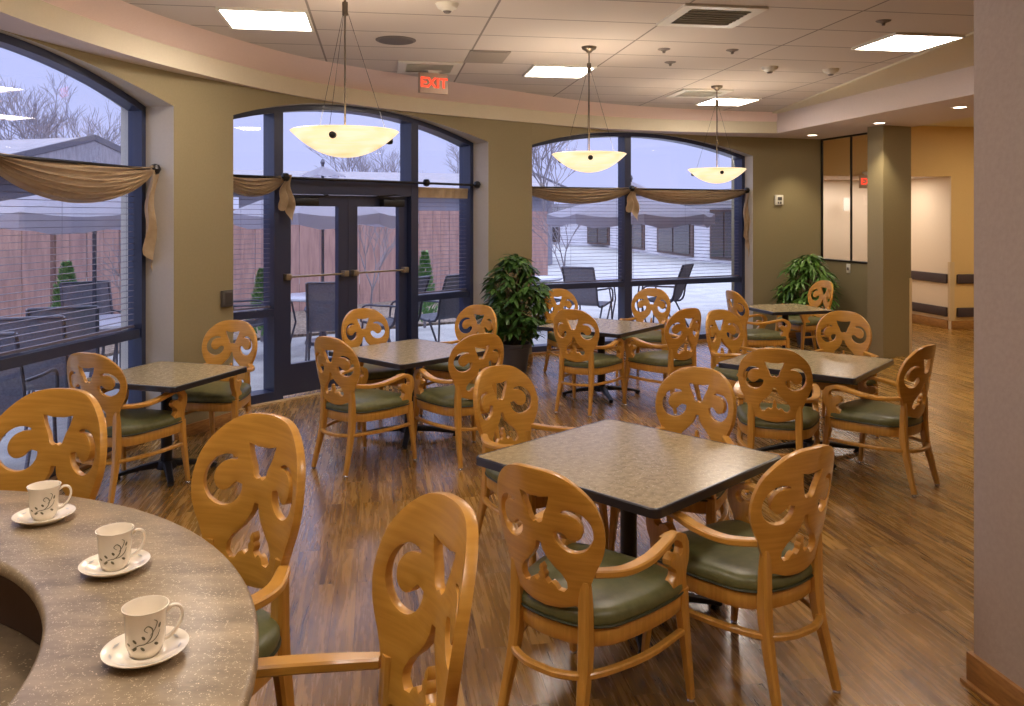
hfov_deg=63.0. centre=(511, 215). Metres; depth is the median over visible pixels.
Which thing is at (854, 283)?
wall partition
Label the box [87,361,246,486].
dining table
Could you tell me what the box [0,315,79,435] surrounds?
patio chair
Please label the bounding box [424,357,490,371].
seat cushion
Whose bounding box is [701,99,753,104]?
diffuser
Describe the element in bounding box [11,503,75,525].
saucer
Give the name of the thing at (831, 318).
armchair
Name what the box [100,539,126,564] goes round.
print
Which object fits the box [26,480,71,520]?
coffee cup
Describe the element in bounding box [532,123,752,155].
wall
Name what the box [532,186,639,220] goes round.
fabric swag
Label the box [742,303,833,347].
dining table
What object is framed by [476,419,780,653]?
dining table
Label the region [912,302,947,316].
rail
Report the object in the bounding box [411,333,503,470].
armchair
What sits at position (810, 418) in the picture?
seat cushion
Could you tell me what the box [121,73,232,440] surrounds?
wall
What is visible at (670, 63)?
sprinkler head
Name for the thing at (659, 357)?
seat cushion
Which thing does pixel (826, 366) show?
dining table
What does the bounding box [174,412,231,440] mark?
baseboard
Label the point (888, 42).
diffuser
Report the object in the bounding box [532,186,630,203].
drape
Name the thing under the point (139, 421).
seat cushion
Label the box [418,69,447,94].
exit sign
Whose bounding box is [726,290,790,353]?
armchair
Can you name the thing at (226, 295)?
card reader
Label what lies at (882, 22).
sprinkler head
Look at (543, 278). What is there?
patio table
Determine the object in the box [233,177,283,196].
drape
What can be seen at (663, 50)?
sprinkler head
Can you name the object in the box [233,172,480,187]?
curtain rod
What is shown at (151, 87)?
wall
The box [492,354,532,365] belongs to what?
baseboard
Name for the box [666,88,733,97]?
ceiling vent
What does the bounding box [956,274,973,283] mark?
rail
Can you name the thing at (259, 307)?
window blind
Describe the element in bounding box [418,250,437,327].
evergreen shrub
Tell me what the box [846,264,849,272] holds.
light switch
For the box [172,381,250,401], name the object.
seat cushion
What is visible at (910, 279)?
guard
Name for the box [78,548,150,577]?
saucer
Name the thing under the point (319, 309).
patio chair
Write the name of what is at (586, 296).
patio chair
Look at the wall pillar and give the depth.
10.65 m
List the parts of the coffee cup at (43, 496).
handle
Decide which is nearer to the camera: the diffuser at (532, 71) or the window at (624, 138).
the diffuser at (532, 71)
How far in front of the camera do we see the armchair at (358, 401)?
5.90 m
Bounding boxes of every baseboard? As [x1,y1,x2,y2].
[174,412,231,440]
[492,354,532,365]
[789,332,795,337]
[912,314,947,328]
[951,320,973,329]
[960,651,1023,705]
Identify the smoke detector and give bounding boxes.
[435,1,458,13]
[761,66,777,73]
[822,68,838,75]
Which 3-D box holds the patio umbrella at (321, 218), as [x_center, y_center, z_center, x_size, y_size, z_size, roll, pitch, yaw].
[-2.720,0.500,12.000,2.550,2.660,2.550,0,0,-22]
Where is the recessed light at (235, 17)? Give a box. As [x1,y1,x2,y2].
[215,7,313,31]
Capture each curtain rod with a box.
[0,154,160,174]
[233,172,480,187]
[537,185,749,192]
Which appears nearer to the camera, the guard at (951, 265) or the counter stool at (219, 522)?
the counter stool at (219, 522)
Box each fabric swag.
[0,153,158,270]
[233,175,295,222]
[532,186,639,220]
[634,188,749,256]
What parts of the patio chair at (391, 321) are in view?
armrest, frame, armrest, frame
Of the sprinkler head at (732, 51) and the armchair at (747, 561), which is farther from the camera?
the sprinkler head at (732, 51)
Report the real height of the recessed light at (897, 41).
0.020 m
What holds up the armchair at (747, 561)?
on the floor
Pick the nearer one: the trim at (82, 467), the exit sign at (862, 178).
the trim at (82, 467)
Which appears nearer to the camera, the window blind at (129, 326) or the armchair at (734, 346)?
the window blind at (129, 326)
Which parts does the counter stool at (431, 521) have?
armrest, leg, backrest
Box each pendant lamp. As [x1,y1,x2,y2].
[290,0,398,157]
[552,45,625,172]
[688,85,745,183]
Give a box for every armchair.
[67,352,189,503]
[172,320,257,457]
[311,336,416,477]
[341,308,418,431]
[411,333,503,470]
[419,304,496,422]
[473,365,608,566]
[497,463,694,705]
[543,289,605,377]
[553,309,626,416]
[608,366,736,550]
[615,288,670,377]
[622,308,701,414]
[641,444,840,705]
[705,309,790,404]
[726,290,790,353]
[733,348,820,494]
[774,280,834,352]
[813,311,878,438]
[822,344,939,496]
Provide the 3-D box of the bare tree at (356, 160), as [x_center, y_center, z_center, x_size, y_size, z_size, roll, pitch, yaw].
[-7.605,-0.993,38.449,3.815,5.699,5.061,0,0,0]
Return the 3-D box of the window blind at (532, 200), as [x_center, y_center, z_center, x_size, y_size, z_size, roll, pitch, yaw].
[0.786,0.285,11.176,1.591,1.210,0.045,0,0,-25]
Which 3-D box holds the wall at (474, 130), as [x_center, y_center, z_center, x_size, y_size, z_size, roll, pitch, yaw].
[-1.530,-1.215,8.759,0.651,0.670,3.402,0,0,42]
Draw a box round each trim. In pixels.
[48,444,139,479]
[239,374,421,409]
[532,337,728,354]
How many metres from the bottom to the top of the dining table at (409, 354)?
0.701 m
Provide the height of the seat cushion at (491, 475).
0.078 m
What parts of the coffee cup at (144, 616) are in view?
handle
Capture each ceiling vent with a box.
[397,60,462,74]
[656,3,767,28]
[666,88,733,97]
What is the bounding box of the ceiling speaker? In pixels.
[375,36,415,44]
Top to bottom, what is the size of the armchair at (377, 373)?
0.959 m
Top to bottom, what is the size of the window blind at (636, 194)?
1.210 m
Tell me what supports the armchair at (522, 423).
on the floor
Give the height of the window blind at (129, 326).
1.210 m
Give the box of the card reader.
[221,290,232,306]
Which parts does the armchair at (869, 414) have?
leg, leg, armrest, seat rail, armrest, leg, backrest, leg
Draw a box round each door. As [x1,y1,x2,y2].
[283,193,348,395]
[348,194,408,340]
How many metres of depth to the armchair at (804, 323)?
10.79 m
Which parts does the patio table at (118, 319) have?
leg, leg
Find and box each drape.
[0,153,153,202]
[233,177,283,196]
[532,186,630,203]
[634,188,744,204]
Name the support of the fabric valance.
hanging from the curtain rod at (285, 176)
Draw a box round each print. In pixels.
[31,493,54,514]
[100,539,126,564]
[127,620,160,651]
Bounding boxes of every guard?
[909,278,911,354]
[948,262,954,320]
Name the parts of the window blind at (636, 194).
rail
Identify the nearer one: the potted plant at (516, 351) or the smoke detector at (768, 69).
the smoke detector at (768, 69)
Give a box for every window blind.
[0,176,133,355]
[233,194,269,310]
[418,197,465,293]
[532,200,621,283]
[631,194,738,279]
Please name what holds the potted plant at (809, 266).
on the floor
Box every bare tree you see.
[0,71,86,139]
[0,75,120,145]
[26,102,120,145]
[97,238,120,290]
[308,147,389,171]
[357,225,421,308]
[360,146,399,171]
[442,144,458,172]
[532,140,582,212]
[532,199,579,270]
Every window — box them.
[0,33,145,477]
[233,105,472,404]
[532,132,744,351]
[821,132,866,263]
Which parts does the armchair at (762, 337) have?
backrest, leg, seat rail, armrest, leg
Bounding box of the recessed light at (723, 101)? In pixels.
[694,97,761,105]
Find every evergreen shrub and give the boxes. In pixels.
[48,261,76,306]
[246,268,262,341]
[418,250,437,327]
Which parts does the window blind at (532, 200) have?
rail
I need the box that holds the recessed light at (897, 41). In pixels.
[851,32,964,51]
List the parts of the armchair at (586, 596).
leg, armrest, backrest, leg, leg, seat rail, armrest, leg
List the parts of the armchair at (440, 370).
leg, seat rail, armrest, backrest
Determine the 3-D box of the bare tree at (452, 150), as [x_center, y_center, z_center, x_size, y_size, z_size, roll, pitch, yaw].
[-1.876,-1.008,40.539,4.205,5.721,2.742,0,0,44]
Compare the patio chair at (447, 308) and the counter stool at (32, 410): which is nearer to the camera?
the counter stool at (32, 410)
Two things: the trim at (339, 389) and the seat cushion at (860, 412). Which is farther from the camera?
the trim at (339, 389)
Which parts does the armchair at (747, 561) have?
leg, armrest, seat rail, leg, armrest, leg, backrest, leg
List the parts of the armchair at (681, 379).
leg, leg, backrest, seat rail, leg, leg, armrest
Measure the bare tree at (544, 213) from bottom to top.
2.449 m
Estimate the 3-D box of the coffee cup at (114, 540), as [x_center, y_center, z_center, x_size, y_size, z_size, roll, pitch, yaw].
[-0.926,0.777,1.962,0.084,0.090,0.099,0,0,27]
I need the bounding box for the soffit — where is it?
[0,0,973,138]
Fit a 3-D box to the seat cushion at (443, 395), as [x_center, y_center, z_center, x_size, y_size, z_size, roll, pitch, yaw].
[-0.393,1.344,6.281,0.542,0.078,0.538,0,0,-32]
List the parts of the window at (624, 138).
rail, rail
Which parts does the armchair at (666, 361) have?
leg, armrest, seat rail, leg, backrest, leg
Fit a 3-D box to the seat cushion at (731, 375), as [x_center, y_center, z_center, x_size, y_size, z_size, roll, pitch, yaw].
[2.033,1.344,7.229,0.542,0.078,0.538,0,0,-32]
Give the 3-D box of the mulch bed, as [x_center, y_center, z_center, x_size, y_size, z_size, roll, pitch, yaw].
[-7.600,1.855,11.500,16.800,0.130,21.000,0,0,0]
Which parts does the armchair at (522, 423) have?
leg, armrest, backrest, seat rail, leg, leg, armrest, leg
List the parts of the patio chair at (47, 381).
rail, frame, leg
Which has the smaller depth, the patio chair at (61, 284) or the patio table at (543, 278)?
the patio chair at (61, 284)
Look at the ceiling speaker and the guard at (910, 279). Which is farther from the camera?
the guard at (910, 279)
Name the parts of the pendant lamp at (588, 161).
rod, lamp shade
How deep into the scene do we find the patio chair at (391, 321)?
10.63 m
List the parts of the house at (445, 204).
roof trim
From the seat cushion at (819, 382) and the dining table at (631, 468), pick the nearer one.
the dining table at (631, 468)
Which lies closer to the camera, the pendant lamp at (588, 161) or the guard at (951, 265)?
the pendant lamp at (588, 161)
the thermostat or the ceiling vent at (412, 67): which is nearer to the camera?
the ceiling vent at (412, 67)
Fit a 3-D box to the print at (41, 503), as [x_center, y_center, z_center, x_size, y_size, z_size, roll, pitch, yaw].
[-1.264,0.775,2.247,0.058,0.056,0.015,0,0,-20]
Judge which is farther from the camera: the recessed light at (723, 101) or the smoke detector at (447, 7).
the recessed light at (723, 101)
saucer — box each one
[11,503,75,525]
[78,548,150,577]
[100,626,188,668]
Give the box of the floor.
[59,322,989,705]
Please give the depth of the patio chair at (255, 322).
10.76 m
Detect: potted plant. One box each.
[476,254,552,372]
[768,254,843,344]
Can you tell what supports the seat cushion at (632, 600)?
on the armchair at (586, 596)
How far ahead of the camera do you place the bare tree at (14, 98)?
33.11 m
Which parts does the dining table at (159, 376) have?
arm, arm, arm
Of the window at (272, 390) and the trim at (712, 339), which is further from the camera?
the trim at (712, 339)
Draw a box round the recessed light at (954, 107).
[950,106,969,108]
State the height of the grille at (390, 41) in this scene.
0.002 m
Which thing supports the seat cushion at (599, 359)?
on the armchair at (589, 363)
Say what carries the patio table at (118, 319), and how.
on the snowy ground
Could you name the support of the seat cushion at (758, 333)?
on the armchair at (762, 337)
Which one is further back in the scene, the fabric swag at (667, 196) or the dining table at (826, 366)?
the fabric swag at (667, 196)
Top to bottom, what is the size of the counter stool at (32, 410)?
1.199 m
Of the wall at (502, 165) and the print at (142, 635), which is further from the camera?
the wall at (502, 165)
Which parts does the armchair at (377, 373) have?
leg, backrest, seat rail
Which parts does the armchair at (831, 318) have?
leg, seat rail, backrest, armrest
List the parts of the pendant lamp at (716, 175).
rod, lamp shade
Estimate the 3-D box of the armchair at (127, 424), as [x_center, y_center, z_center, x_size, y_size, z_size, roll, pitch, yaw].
[-2.535,1.320,5.433,0.566,0.959,0.635,0,0,18]
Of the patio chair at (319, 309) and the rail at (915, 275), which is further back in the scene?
the rail at (915, 275)
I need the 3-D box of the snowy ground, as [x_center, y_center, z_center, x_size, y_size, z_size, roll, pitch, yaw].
[13.000,1.875,30.500,54.000,0.090,59.000,0,0,0]
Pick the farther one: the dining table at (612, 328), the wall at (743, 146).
the wall at (743, 146)
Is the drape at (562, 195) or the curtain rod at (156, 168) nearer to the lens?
the curtain rod at (156, 168)
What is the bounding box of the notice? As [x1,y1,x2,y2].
[843,198,849,210]
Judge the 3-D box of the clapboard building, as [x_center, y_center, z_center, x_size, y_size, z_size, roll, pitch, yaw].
[15.900,0.350,44.741,30.200,3.100,40.519,0,0,0]
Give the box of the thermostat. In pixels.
[774,195,782,204]
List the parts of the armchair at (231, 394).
seat rail, leg, backrest, leg, leg, armrest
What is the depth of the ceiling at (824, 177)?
13.66 m
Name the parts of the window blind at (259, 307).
rail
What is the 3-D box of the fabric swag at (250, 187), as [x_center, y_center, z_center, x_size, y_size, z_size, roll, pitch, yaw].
[-2.371,-0.163,7.833,0.115,0.474,0.799,0,0,42]
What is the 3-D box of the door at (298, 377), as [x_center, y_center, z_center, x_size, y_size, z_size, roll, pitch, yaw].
[-1.984,0.760,8.473,0.160,2.019,0.813,0,0,42]
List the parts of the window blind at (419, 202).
cord, rail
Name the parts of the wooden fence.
board panel, post, board panel, board panel, board panel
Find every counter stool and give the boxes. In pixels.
[0,388,106,499]
[191,412,305,705]
[256,492,478,705]
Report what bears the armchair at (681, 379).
on the floor
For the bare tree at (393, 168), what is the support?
on the ground
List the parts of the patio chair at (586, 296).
rail, frame, armrest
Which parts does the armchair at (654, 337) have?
armrest, seat rail, backrest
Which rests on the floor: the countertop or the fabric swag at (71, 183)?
the countertop
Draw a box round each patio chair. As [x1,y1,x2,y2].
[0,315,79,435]
[0,332,58,468]
[24,305,104,429]
[59,280,120,373]
[233,299,262,333]
[304,282,334,360]
[360,276,430,345]
[418,274,458,341]
[561,266,613,318]
[641,263,693,326]
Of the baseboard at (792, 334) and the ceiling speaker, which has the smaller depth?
the ceiling speaker
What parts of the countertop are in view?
panel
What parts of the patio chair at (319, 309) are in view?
leg, frame, leg, rail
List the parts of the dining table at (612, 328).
arm, arm, arm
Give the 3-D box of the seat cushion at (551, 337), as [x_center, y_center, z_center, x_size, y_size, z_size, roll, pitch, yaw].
[0.671,1.344,9.378,0.542,0.078,0.538,0,0,-26]
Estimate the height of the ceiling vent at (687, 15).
0.024 m
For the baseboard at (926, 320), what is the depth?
13.70 m
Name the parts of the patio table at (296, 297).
leg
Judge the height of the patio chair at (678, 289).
1.061 m
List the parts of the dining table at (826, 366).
arm, arm, arm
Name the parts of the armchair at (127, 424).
backrest, leg, leg, seat rail, armrest, leg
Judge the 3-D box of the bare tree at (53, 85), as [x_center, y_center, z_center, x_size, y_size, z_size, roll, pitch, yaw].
[-20.134,-2.271,34.843,4.352,8.261,5.609,0,0,-26]
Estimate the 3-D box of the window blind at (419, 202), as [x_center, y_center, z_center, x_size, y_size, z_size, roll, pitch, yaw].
[-0.838,0.285,9.795,0.045,1.210,0.822,0,0,42]
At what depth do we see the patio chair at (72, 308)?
7.16 m
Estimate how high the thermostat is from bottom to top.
0.150 m
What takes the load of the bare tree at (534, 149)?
on the snowy ground
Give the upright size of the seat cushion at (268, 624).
0.078 m
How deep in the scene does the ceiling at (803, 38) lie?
6.93 m
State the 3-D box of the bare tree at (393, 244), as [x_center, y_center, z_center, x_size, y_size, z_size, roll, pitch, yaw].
[-2.312,0.695,14.119,1.083,2.315,1.321,0,0,43]
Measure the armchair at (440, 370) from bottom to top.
0.959 m
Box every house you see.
[0,134,120,272]
[233,170,566,267]
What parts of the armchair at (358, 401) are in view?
leg, backrest, armrest, leg, leg, seat rail, armrest, leg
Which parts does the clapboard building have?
pane, pane, pane, pane, pane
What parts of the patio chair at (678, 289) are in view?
armrest, frame, frame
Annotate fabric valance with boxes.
[418,187,467,198]
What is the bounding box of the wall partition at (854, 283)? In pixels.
[821,260,866,343]
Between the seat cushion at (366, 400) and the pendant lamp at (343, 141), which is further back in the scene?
the seat cushion at (366, 400)
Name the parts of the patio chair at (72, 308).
rail, frame, armrest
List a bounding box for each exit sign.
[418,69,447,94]
[859,172,866,187]
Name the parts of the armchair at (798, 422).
armrest, leg, leg, backrest, seat rail, leg, armrest, leg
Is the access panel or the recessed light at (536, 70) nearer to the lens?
the access panel
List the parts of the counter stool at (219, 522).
leg, backrest, seat rail, armrest, leg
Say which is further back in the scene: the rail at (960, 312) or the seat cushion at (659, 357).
the rail at (960, 312)
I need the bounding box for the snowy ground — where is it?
[0,244,730,469]
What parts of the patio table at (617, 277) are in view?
leg, leg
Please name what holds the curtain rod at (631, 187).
attached to the window at (624, 138)
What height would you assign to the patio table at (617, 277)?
0.774 m
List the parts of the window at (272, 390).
rail, rail, rail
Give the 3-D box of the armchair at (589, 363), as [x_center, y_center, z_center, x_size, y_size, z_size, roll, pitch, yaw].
[0.691,1.320,7.805,0.566,0.959,0.635,0,0,30]
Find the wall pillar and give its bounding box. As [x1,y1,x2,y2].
[867,125,910,357]
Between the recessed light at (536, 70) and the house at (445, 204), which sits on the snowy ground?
the house at (445, 204)
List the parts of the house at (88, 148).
roof trim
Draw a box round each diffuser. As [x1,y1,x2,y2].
[526,67,591,76]
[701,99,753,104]
[858,35,956,50]
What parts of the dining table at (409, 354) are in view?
arm, arm, arm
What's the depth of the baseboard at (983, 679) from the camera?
3.09 m
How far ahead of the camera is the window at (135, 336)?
6.68 m
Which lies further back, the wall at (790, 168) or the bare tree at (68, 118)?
the bare tree at (68, 118)
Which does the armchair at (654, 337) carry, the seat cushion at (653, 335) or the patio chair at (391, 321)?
the seat cushion at (653, 335)
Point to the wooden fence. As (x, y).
(305, 241)
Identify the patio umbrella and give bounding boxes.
[0,159,120,388]
[233,158,418,345]
[547,175,714,320]
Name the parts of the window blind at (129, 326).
rail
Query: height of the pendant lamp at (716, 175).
1.080 m
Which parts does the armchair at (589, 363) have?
leg, leg, backrest, leg, seat rail, armrest, leg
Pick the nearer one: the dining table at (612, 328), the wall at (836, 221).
the dining table at (612, 328)
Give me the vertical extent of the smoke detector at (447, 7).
0.062 m
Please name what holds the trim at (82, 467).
attached to the wall at (190, 140)
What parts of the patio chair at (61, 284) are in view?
frame, rail, frame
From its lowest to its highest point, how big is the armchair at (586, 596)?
0.959 m
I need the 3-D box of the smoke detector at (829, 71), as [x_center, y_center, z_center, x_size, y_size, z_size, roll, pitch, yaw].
[3.130,-1.409,8.200,0.160,0.062,0.160,0,0,0]
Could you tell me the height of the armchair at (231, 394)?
0.959 m
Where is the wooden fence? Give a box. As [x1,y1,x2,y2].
[0,210,547,330]
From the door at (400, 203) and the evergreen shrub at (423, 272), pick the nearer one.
the door at (400, 203)
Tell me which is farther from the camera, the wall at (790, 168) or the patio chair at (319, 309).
the wall at (790, 168)
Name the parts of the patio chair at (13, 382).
rail, frame, leg, armrest, leg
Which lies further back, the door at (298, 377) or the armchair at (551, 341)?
the armchair at (551, 341)
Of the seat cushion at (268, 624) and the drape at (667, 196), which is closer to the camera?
the seat cushion at (268, 624)
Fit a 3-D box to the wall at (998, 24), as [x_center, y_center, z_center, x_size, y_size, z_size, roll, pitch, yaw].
[2.329,0.170,0.657,0.300,3.260,5.198,0,0,-9]
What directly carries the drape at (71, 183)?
hanging from the fabric swag at (71, 183)
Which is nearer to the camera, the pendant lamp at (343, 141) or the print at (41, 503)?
the print at (41, 503)
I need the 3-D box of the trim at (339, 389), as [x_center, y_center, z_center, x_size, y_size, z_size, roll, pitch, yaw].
[-1.578,1.791,8.825,0.050,0.018,3.270,0,0,42]
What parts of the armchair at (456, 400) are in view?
leg, armrest, seat rail, leg, leg, backrest, leg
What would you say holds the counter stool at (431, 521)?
on the floor
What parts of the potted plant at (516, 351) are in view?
pot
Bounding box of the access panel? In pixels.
[464,50,510,63]
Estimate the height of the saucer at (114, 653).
0.021 m
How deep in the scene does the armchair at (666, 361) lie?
7.70 m
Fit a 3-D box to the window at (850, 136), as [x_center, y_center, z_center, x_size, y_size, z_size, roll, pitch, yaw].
[4.855,-0.245,11.777,0.110,1.810,1.550,0,0,-14]
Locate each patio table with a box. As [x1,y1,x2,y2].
[75,314,120,387]
[291,292,327,355]
[535,275,561,314]
[596,277,655,321]
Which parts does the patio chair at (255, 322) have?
frame, armrest, armrest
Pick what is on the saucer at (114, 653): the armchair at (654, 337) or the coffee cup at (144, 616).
the coffee cup at (144, 616)
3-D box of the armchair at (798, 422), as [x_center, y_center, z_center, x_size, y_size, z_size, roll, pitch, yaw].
[1.774,1.320,5.604,0.566,0.959,0.635,0,0,20]
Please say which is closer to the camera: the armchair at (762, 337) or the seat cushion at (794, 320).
the armchair at (762, 337)
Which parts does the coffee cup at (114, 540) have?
handle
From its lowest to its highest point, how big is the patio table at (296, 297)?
0.774 m
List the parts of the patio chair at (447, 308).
leg, frame, leg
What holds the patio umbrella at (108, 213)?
on the snowy ground
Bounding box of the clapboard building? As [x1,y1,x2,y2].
[552,189,730,264]
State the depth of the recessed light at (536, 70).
8.28 m
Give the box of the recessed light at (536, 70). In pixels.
[522,64,596,77]
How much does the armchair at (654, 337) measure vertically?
0.959 m
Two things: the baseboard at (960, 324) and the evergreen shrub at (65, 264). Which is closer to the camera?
the evergreen shrub at (65, 264)
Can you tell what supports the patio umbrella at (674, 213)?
on the snowy ground
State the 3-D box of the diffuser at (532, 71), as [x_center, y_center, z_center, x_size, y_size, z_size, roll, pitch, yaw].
[0.461,-1.435,8.276,0.578,0.008,0.578,0,0,-9]
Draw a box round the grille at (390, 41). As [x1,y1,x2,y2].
[379,38,412,44]
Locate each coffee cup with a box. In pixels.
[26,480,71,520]
[95,522,145,571]
[121,595,183,658]
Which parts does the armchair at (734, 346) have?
leg, backrest, armrest, armrest, seat rail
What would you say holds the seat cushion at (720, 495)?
on the armchair at (681, 379)
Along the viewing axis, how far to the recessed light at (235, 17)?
6.07 m
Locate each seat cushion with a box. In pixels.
[85,408,181,435]
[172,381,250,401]
[256,609,279,657]
[326,389,408,411]
[348,363,404,378]
[416,384,474,405]
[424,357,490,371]
[485,468,499,480]
[522,543,682,625]
[548,332,593,341]
[564,351,621,366]
[622,330,661,340]
[628,350,691,365]
[660,520,812,590]
[703,490,723,499]
[714,366,777,381]
[733,328,785,338]
[737,402,818,428]
[777,316,820,324]
[813,379,877,384]
[831,399,922,425]
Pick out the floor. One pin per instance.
(898, 566)
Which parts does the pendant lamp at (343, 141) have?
lamp shade, rod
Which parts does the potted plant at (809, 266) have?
pot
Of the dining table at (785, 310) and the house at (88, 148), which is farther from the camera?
the house at (88, 148)
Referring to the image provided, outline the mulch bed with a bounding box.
[100,284,537,356]
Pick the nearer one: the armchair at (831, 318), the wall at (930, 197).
the armchair at (831, 318)
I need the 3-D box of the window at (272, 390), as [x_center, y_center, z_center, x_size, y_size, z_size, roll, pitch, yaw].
[-1.677,0.320,8.892,0.194,2.960,3.402,0,0,42]
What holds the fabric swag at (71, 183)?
hanging from the curtain rod at (156, 168)
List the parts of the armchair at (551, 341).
leg, backrest, seat rail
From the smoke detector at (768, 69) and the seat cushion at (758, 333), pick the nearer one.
the smoke detector at (768, 69)
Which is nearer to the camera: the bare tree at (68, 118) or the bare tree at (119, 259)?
the bare tree at (119, 259)
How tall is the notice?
0.220 m
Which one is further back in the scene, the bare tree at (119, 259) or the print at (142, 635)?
the bare tree at (119, 259)
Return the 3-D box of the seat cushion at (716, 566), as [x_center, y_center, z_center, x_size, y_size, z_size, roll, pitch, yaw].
[0.906,1.344,3.330,0.542,0.078,0.538,0,0,-34]
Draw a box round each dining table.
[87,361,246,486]
[328,339,485,449]
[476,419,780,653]
[537,318,663,402]
[718,347,893,469]
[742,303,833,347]
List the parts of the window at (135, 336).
rail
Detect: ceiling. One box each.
[122,0,973,126]
[823,176,932,179]
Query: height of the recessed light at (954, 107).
0.006 m
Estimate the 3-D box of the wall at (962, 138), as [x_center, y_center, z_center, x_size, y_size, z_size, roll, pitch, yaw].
[6.728,0.175,13.970,4.648,3.250,1.499,0,0,-9]
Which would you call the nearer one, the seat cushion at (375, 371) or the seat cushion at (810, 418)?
the seat cushion at (810, 418)
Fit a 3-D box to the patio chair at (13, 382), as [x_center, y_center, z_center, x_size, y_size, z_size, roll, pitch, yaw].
[-3.607,1.296,5.826,0.633,1.061,0.719,0,0,-10]
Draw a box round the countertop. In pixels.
[0,490,258,705]
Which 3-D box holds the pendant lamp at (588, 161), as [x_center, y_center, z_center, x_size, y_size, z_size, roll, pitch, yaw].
[0.656,-0.905,7.110,0.636,1.070,0.636,0,0,0]
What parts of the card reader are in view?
plate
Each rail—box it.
[911,270,947,282]
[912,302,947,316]
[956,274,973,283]
[956,307,973,316]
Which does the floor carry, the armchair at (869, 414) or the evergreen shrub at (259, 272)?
the armchair at (869, 414)
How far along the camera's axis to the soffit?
8.51 m
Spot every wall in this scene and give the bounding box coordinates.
[0,30,173,106]
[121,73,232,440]
[233,84,487,142]
[473,119,531,353]
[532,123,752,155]
[731,137,820,330]
[823,126,973,320]
[823,180,866,261]
[911,176,950,328]
[974,0,1023,689]
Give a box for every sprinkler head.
[658,48,669,52]
[664,61,675,65]
[726,49,738,53]
[875,19,890,25]
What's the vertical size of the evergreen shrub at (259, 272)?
1.074 m
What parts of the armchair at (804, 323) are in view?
seat rail, leg, leg, backrest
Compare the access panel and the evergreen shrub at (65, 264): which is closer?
the access panel

